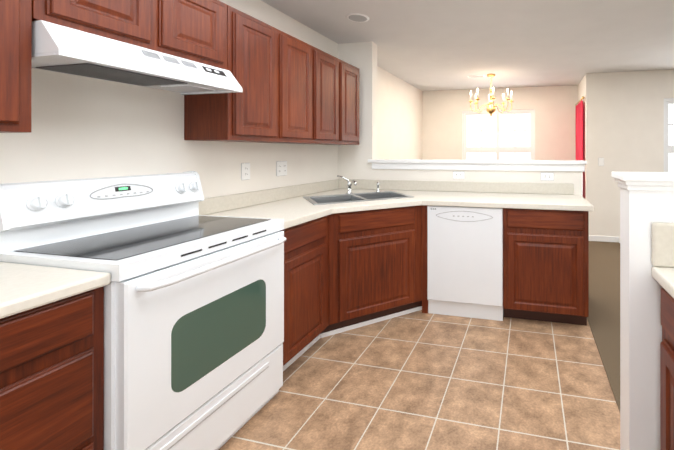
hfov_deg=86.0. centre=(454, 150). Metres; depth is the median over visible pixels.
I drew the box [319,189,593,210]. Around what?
countertop
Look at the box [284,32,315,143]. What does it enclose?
upper cabinet
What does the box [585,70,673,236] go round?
wall
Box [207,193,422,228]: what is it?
countertop
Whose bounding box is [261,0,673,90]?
ceiling
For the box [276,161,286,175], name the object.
outlet
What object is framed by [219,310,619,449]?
floor
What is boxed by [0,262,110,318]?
countertop
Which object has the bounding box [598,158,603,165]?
light switch
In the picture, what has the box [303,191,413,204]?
double sink
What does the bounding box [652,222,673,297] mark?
countertop
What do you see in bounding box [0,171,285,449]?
electric range
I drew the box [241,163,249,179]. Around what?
outlet
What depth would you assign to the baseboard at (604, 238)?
4.90 m
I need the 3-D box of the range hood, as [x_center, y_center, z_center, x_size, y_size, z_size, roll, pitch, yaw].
[-1.458,-0.388,1.567,0.408,0.125,0.758,0,0,12]
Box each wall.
[0,0,421,197]
[338,41,582,196]
[422,85,577,159]
[578,76,584,197]
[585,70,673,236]
[620,187,673,449]
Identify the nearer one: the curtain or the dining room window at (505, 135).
the curtain
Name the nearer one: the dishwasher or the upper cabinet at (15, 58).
the upper cabinet at (15, 58)
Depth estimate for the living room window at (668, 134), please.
4.78 m
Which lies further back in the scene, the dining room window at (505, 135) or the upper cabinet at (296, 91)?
the dining room window at (505, 135)
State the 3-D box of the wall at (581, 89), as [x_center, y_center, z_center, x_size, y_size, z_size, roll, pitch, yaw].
[2.092,0.092,5.444,0.120,2.440,0.770,0,0,12]
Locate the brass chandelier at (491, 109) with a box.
[469,74,513,116]
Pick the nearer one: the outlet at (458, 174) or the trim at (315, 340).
the trim at (315, 340)
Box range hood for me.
[32,20,242,94]
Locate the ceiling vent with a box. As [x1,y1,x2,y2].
[467,75,484,77]
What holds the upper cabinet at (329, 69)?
attached to the wall at (82, 127)
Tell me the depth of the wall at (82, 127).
1.84 m
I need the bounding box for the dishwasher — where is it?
[427,205,503,320]
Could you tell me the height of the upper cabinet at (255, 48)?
0.762 m
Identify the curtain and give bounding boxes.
[575,101,582,159]
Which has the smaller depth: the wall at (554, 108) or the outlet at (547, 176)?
the outlet at (547, 176)
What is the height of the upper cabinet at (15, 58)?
0.762 m
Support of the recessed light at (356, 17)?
in the ceiling
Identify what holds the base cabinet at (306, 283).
on the floor
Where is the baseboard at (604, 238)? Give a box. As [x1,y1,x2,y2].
[589,235,617,241]
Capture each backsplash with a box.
[199,179,338,214]
[339,179,573,194]
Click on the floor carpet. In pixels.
(603, 318)
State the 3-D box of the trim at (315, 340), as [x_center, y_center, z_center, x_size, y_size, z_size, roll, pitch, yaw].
[-0.813,1.294,1.600,0.584,0.030,2.633,0,0,12]
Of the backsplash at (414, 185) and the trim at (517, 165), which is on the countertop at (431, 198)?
the backsplash at (414, 185)
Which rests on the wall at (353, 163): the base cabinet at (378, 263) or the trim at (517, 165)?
the trim at (517, 165)
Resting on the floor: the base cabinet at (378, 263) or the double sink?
the base cabinet at (378, 263)
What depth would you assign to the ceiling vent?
5.11 m
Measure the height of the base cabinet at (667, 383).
0.874 m
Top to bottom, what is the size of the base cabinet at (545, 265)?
0.874 m
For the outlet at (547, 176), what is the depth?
3.12 m
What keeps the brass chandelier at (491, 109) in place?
hanging from the ceiling
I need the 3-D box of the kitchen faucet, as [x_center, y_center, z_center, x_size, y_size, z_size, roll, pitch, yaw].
[-0.886,0.302,3.078,0.317,0.170,0.362,0,0,12]
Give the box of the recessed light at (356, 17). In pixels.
[346,13,368,21]
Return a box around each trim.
[283,306,421,370]
[368,159,586,171]
[612,172,673,190]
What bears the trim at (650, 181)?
on the wall at (641, 212)
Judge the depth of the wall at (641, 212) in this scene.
1.18 m
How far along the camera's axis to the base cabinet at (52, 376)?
0.98 m
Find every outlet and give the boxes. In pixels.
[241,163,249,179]
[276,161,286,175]
[453,171,464,178]
[541,172,553,180]
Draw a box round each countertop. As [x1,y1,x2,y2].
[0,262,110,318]
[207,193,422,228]
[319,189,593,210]
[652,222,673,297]
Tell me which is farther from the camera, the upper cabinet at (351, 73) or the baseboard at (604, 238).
the baseboard at (604, 238)
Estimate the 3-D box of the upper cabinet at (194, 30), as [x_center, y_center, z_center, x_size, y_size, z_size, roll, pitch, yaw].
[-1.499,-0.640,1.571,0.325,0.370,0.766,0,0,12]
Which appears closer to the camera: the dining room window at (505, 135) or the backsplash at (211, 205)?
the backsplash at (211, 205)
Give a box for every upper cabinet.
[0,0,31,132]
[32,0,226,69]
[184,5,283,142]
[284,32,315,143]
[316,48,343,144]
[344,62,358,144]
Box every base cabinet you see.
[0,286,103,449]
[280,215,328,365]
[320,205,427,333]
[503,208,588,325]
[660,287,673,449]
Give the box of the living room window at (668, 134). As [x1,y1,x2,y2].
[664,98,673,171]
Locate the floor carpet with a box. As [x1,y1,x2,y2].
[587,241,619,411]
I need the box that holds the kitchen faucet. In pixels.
[337,175,379,193]
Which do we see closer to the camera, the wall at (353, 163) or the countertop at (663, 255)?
the countertop at (663, 255)
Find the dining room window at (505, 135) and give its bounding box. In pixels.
[462,109,534,159]

